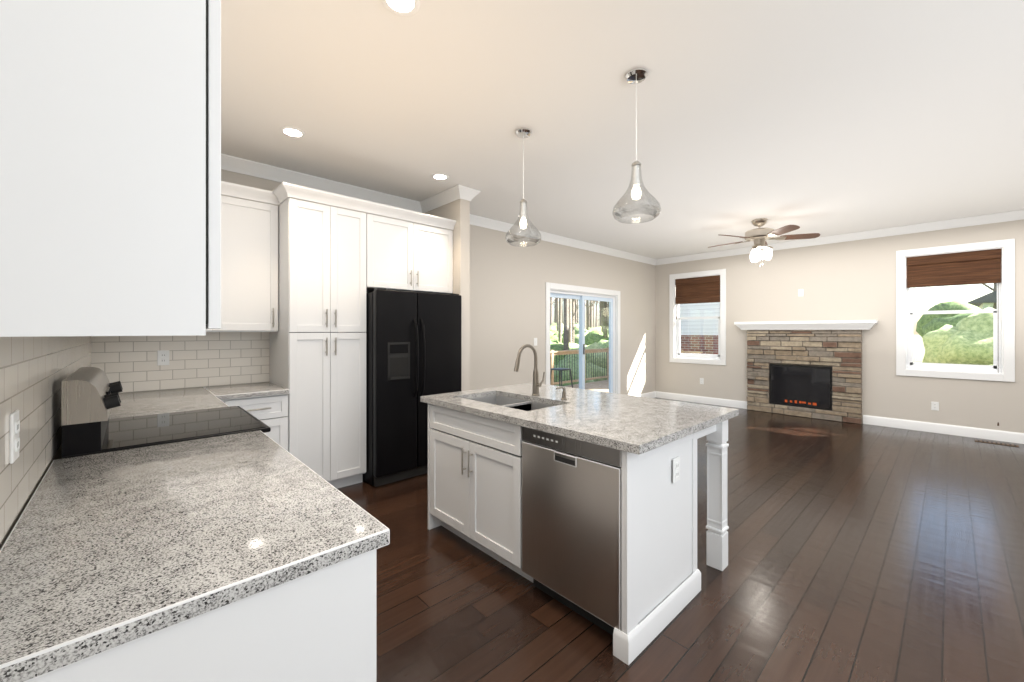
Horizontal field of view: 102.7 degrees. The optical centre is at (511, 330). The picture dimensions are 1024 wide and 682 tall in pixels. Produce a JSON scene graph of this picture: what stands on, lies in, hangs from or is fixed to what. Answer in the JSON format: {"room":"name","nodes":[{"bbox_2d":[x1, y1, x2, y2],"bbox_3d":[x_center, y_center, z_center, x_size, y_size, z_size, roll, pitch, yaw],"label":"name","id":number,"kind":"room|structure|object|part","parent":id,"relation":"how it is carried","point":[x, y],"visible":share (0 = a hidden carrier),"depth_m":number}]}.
{"room":"kitchen","nodes":[
{"label":"kitchen","id":0,"kind":"room"},
{"bbox_2d":[0,444,61,549],"bbox_3d":[-0.413,-0.045,0.025,0.150,2.850,7.740,0,0,-43],"label":"wall","id":1,"kind":"structure","parent":0,"point":[58,455],"depth_m":1.21},
{"bbox_2d":[9,410,19,463],"bbox_3d":[-1.183,0.250,0.976,0.009,0.116,0.072,0,0,-43],"label":"outlet","id":2,"kind":"object","parent":1,"relation":"attached to","point":[14,431],"visible":0.98,"depth_m":0.96},
{"bbox_2d":[0,336,95,543],"bbox_3d":[-1.884,0.228,1.716,0.006,0.460,3.320,0,0,-43],"label":"tile backsplash","id":3,"kind":"structure","parent":1,"relation":"attached to","point":[35,372],"depth_m":1.16},
{"bbox_2d":[0,0,231,336],"bbox_3d":[-0.938,-0.571,0.943,0.328,1.158,0.859,0,0,-43],"label":"upper cabinet","id":4,"kind":"object","parent":1,"relation":"attached to","point":[121,214],"depth_m":0.64},
{"bbox_2d":[125,169,655,394],"bbox_3d":[-0.071,-0.045,5.780,8.500,2.850,0.150,0,0,-43],"label":"wall","id":5,"kind":"structure","parent":0,"point":[498,283],"depth_m":6.00},
{"bbox_2d":[157,350,168,365],"bbox_3d":[-2.718,0.210,3.194,0.072,0.116,0.009,0,0,-43],"label":"outlet","id":6,"kind":"object","parent":5,"relation":"attached to","point":[162,357],"visible":1,"depth_m":3.19},
{"bbox_2d":[96,332,268,392],"bbox_3d":[-2.592,0.228,3.322,1.100,0.460,0.006,0,0,-43],"label":"tile backsplash","id":7,"kind":"structure","parent":5,"relation":"attached to","point":[212,358],"depth_m":3.29},
{"bbox_2d":[232,196,278,331],"bbox_3d":[-2.372,-0.526,3.304,0.797,1.068,0.326,0,0,-43],"label":"upper cabinet","id":8,"kind":"object","parent":5,"relation":"attached to","point":[254,224],"depth_m":3.34},
{"bbox_2d":[221,153,420,212],"bbox_3d":[-1.970,-1.417,3.850,2.610,0.105,0.082,0,0,-43],"label":"crown molding","id":9,"kind":"structure","parent":5,"relation":"attached to","point":[278,174],"depth_m":3.89},
{"bbox_2d":[470,214,656,264],"bbox_3d":[1.003,-1.417,6.622,5.280,0.105,0.082,0,0,-43],"label":"crown molding","id":10,"kind":"structure","parent":5,"relation":"attached to","point":[475,220],"depth_m":6.42},
{"bbox_2d":[550,290,614,392],"bbox_3d":[1.195,0.371,6.973,1.836,2.018,0.110,0,0,-43],"label":"slider","id":11,"kind":"object","parent":5,"relation":"in","point":[581,297],"visible":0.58,"depth_m":6.97},
{"bbox_2d":[546,282,619,393],"bbox_3d":[1.239,0.320,6.927,2.040,2.120,0.078,0,0,-43],"label":"trim","id":12,"kind":"structure","parent":5,"relation":"attached to","point":[573,288],"depth_m":6.94},
{"bbox_2d":[633,391,655,397],"bbox_3d":[2.479,1.315,8.045,1.300,0.130,0.014,0,0,-43],"label":"baseboard","id":13,"kind":"structure","parent":5,"relation":"attached to","point":[650,394],"depth_m":8.33},
{"bbox_2d":[422,199,471,390],"bbox_3d":[-0.733,-0.045,4.526,0.120,2.850,0.720,0,0,-43],"label":"wall","id":14,"kind":"structure","parent":0,"point":[458,210],"depth_m":4.27},
{"bbox_2d":[421,184,468,212],"bbox_3d":[-0.748,-1.417,4.415,0.112,0.105,0.742,0,0,-43],"label":"crown molding","id":15,"kind":"structure","parent":14,"relation":"attached to","point":[457,192],"depth_m":4.34},
{"bbox_2d":[469,189,480,200],"bbox_3d":[-0.611,-1.417,4.543,0.082,0.105,0.742,0,0,-43],"label":"crown molding","id":16,"kind":"structure","parent":14,"relation":"attached to","point":[472,192],"depth_m":4.27},
{"bbox_2d":[221,0,1023,258],"bbox_3d":[2.640,-1.520,2.872,8.500,0.100,8.100,0,0,-43],"label":"ceiling","id":17,"kind":"structure","parent":0,"point":[823,118],"depth_m":2.69},
{"bbox_2d":[280,126,305,137],"bbox_3d":[-1.621,-1.466,3.028,0.170,0.008,0.170,0,0,-43],"label":"recessed light","id":18,"kind":"object","parent":17,"relation":"in","point":[293,132],"visible":1,"depth_m":3.03},
{"bbox_2d":[381,0,419,15],"bbox_3d":[-0.495,-1.466,1.821,0.170,0.008,0.170,0,0,-43],"label":"recessed light","id":19,"kind":"object","parent":17,"relation":"in","point":[405,7],"visible":1,"depth_m":1.85},
{"bbox_2d":[431,173,448,179],"bbox_3d":[-0.684,-1.466,3.901,0.170,0.008,0.170,0,0,-43],"label":"recessed light","id":20,"kind":"object","parent":17,"relation":"in","point":[438,176],"visible":0.98,"depth_m":3.89},
{"bbox_2d":[505,127,541,246],"bbox_3d":[0.084,-1.055,3.018,0.268,0.830,0.268,0,0,-43],"label":"pendant light","id":21,"kind":"object","parent":17,"relation":"hanging from","point":[523,132],"depth_m":3.00},
{"bbox_3d":[0.084,-0.795,3.018,0.268,0.310,0.268,0,0,-43],"label":"pendant shade","id":22,"kind":"part","parent":21,"relation":"part of"},
{"bbox_2d":[612,67,660,223],"bbox_3d":[0.712,-1.055,2.345,0.268,0.830,0.268,0,0,-43],"label":"pendant light","id":23,"kind":"object","parent":17,"relation":"hanging from","point":[636,76],"depth_m":2.33},
{"bbox_3d":[0.712,-0.795,2.345,0.268,0.310,0.268,0,0,-43],"label":"pendant shade","id":24,"kind":"part","parent":23,"relation":"part of"},
{"bbox_2d":[708,218,819,266],"bbox_3d":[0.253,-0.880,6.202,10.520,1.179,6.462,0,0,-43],"label":"ceiling fan","id":25,"kind":"object","parent":17,"relation":"hanging from","point":[759,236],"visible":0.96,"depth_m":5.33},
{"bbox_2d":[337,397,1023,681],"bbox_3d":[2.640,1.430,2.872,8.500,0.100,8.100,0,0,-43],"label":"floor","id":26,"kind":"structure","parent":0,"point":[862,552],"depth_m":2.24},
{"bbox_2d":[68,390,227,461],"bbox_3d":[-2.359,0.938,2.681,0.621,0.885,1.255,0,0,-43],"label":"countertop","id":27,"kind":"structure","parent":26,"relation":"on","point":[171,401],"depth_m":2.45},
{"bbox_2d":[3,434,307,545],"bbox_3d":[-1.130,0.938,1.364,0.621,0.885,0.817,0,0,-43],"label":"countertop","id":28,"kind":"structure","parent":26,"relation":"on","point":[70,496],"depth_m":1.24},
{"bbox_2d":[62,367,270,458],"bbox_3d":[-1.618,0.780,1.991,0.709,1.200,0.764,0,0,-43],"label":"range","id":29,"kind":"object","parent":26,"relation":"on","point":[90,397],"visible":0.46,"depth_m":1.72},
{"bbox_2d":[0,478,387,681],"bbox_3d":[-0.714,0.938,0.917,0.621,0.885,0.524,0,0,-43],"label":"base cabinet","id":30,"kind":"object","parent":26,"relation":"on","point":[246,557],"depth_m":0.80},
{"bbox_2d":[204,382,291,461],"bbox_3d":[-2.154,0.938,3.306,0.475,0.885,0.621,0,0,-43],"label":"base cabinet","id":31,"kind":"object","parent":26,"relation":"on","point":[269,404],"depth_m":3.14},
{"bbox_2d":[270,182,455,488],"bbox_3d":[-1.407,0.115,3.963,1.626,2.530,0.679,0,0,-43],"label":"pantry","id":32,"kind":"object","parent":26,"relation":"on","point":[336,264],"visible":0.96,"depth_m":3.49},
{"bbox_2d":[363,288,461,486],"bbox_3d":[-1.087,0.495,4.128,0.910,1.745,0.856,0,0,-43],"label":"fridge","id":33,"kind":"object","parent":26,"relation":"on","point":[413,347],"visible":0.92,"depth_m":3.74},
{"bbox_2d":[420,399,728,664],"bbox_3d":[0.320,0.938,2.637,1.093,0.885,1.638,0,0,-43],"label":"kitchen island","id":34,"kind":"object","parent":26,"relation":"on","point":[580,502],"depth_m":2.03},
{"bbox_2d":[440,388,699,454],"bbox_3d":[0.142,0.477,2.450,0.570,0.037,1.690,0,0,-43],"label":"island countertop","id":35,"kind":"structure","parent":34,"relation":"on","point":[641,434],"depth_m":2.03},
{"bbox_2d":[456,395,555,414],"bbox_3d":[-0.017,0.595,2.746,0.424,0.224,0.764,0,0,-43],"label":"sink","id":36,"kind":"object","parent":35,"relation":"in","point":[513,403],"depth_m":2.85},
{"bbox_2d":[514,344,544,395],"bbox_3d":[0.118,0.275,2.842,0.241,0.366,0.103,0,0,-43],"label":"faucet","id":37,"kind":"object","parent":35,"relation":"on","point":[536,386],"visible":1,"depth_m":2.90},
{"bbox_2d":[556,386,566,399],"bbox_3d":[0.327,0.412,2.711,0.098,0.091,0.044,0,0,-43],"label":"soap dispenser","id":38,"kind":"object","parent":35,"relation":"on","point":[563,394],"visible":1,"depth_m":2.72},
{"bbox_2d":[488,383,738,430],"bbox_3d":[0.552,0.477,2.832,0.550,0.037,1.690,0,0,-43],"label":"island countertop","id":39,"kind":"structure","parent":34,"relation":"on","point":[707,416],"depth_m":2.59},
{"bbox_2d":[673,456,679,482],"bbox_3d":[0.808,0.680,2.008,0.072,0.116,0.009,0,0,-43],"label":"outlet","id":40,"kind":"object","parent":34,"relation":"attached to","point":[676,469],"visible":0.98,"depth_m":2.00},
{"bbox_2d":[734,320,877,423],"bbox_3d":[4.629,0.610,6.600,0.200,1.540,1.880,0,0,-43],"label":"fireplace","id":41,"kind":"object","parent":26,"relation":"on","point":[810,369],"visible":1,"depth_m":6.53},
{"bbox_2d":[974,439,1018,446],"bbox_3d":[5.942,1.376,5.028,0.110,0.007,0.350,0,0,-43],"label":"floor vent","id":42,"kind":"object","parent":26,"relation":"in","point":[996,443],"visible":0.98,"depth_m":5.00},
{"bbox_2d":[656,219,1023,432],"bbox_3d":[5.694,-0.045,5.720,0.150,2.850,7.740,0,0,-43],"label":"wall","id":43,"kind":"structure","parent":0,"point":[849,280],"depth_m":6.12},
{"bbox_2d":[669,269,725,364],"bbox_3d":[3.602,-0.255,7.939,0.153,1.770,1.070,0,0,-43],"label":"window","id":44,"kind":"structure","parent":43,"relation":"in","point":[692,355],"depth_m":7.94},
{"bbox_2d":[675,275,719,318],"bbox_3d":[3.581,-0.632,7.920,0.068,0.808,0.858,0,0,-43],"label":"window blind","id":45,"kind":"object","parent":44,"relation":"attached to","point":[705,289],"visible":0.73,"depth_m":7.90},
{"bbox_2d":[656,391,746,408],"bbox_3d":[3.573,1.315,7.874,0.014,0.130,1.756,0,0,-43],"label":"baseboard","id":46,"kind":"structure","parent":43,"relation":"attached to","point":[674,396],"depth_m":7.79},
{"bbox_2d":[798,289,803,296],"bbox_3d":[4.699,-0.620,6.666,0.014,0.116,0.072,0,0,-43],"label":"outlet","id":47,"kind":"object","parent":43,"relation":"attached to","point":[800,292],"visible":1,"depth_m":6.67},
{"bbox_2d":[657,210,1023,264],"bbox_3d":[5.578,-1.417,5.674,0.082,0.105,7.710,0,0,-43],"label":"crown molding","id":48,"kind":"structure","parent":43,"relation":"attached to","point":[1019,214],"depth_m":5.99},
{"bbox_2d":[931,402,938,410],"bbox_3d":[5.738,1.020,5.556,0.009,0.116,0.072,0,0,-43],"label":"electrical outlet","id":49,"kind":"object","parent":43,"relation":"attached to","point":[934,405],"visible":1,"depth_m":5.55},
{"bbox_2d":[863,415,1023,443],"bbox_3d":[6.750,1.315,4.467,0.014,0.130,4.466,0,0,-43],"label":"baseboard","id":50,"kind":"structure","parent":43,"relation":"attached to","point":[997,435],"depth_m":5.46},
{"bbox_2d":[896,238,1014,381],"bbox_3d":[5.886,-0.255,5.489,0.153,1.770,1.070,0,0,-43],"label":"window","id":51,"kind":"structure","parent":43,"relation":"in","point":[996,365],"depth_m":5.38},
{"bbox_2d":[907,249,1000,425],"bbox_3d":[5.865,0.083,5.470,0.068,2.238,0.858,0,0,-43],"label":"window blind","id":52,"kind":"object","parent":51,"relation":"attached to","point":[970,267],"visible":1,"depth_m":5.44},
{"label":"outside","id":53,"kind":"structure","parent":0,"visible":0},
{"bbox_2d":[913,335,924,362],"bbox_3d":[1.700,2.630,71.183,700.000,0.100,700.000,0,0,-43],"label":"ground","id":54,"kind":"structure","parent":53,"point":[916,345],"depth_m":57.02},
{"bbox_2d":[550,347,702,391],"bbox_3d":[1.454,1.550,9.276,6.800,2.100,2.875,0,0,-43],"label":"deck","id":55,"kind":"object","parent":54,"relation":"on","point":[596,385],"depth_m":11.27},
{"bbox_2d":[550,368,572,387],"bbox_3d":[0.961,1.115,8.075,0.428,0.750,0.428,0,0,-43],"label":"stool","id":56,"kind":"object","parent":55,"relation":"on","point":[561,370],"depth_m":8.06},
{"bbox_2d":[550,283,996,385],"bbox_3d":[20.741,-5.849,39.420,64.347,19.454,66.635,0,0,-43],"label":"scenery","id":57,"kind":"object","parent":54,"relation":"on","point":[694,331],"depth_m":15.52}
]}

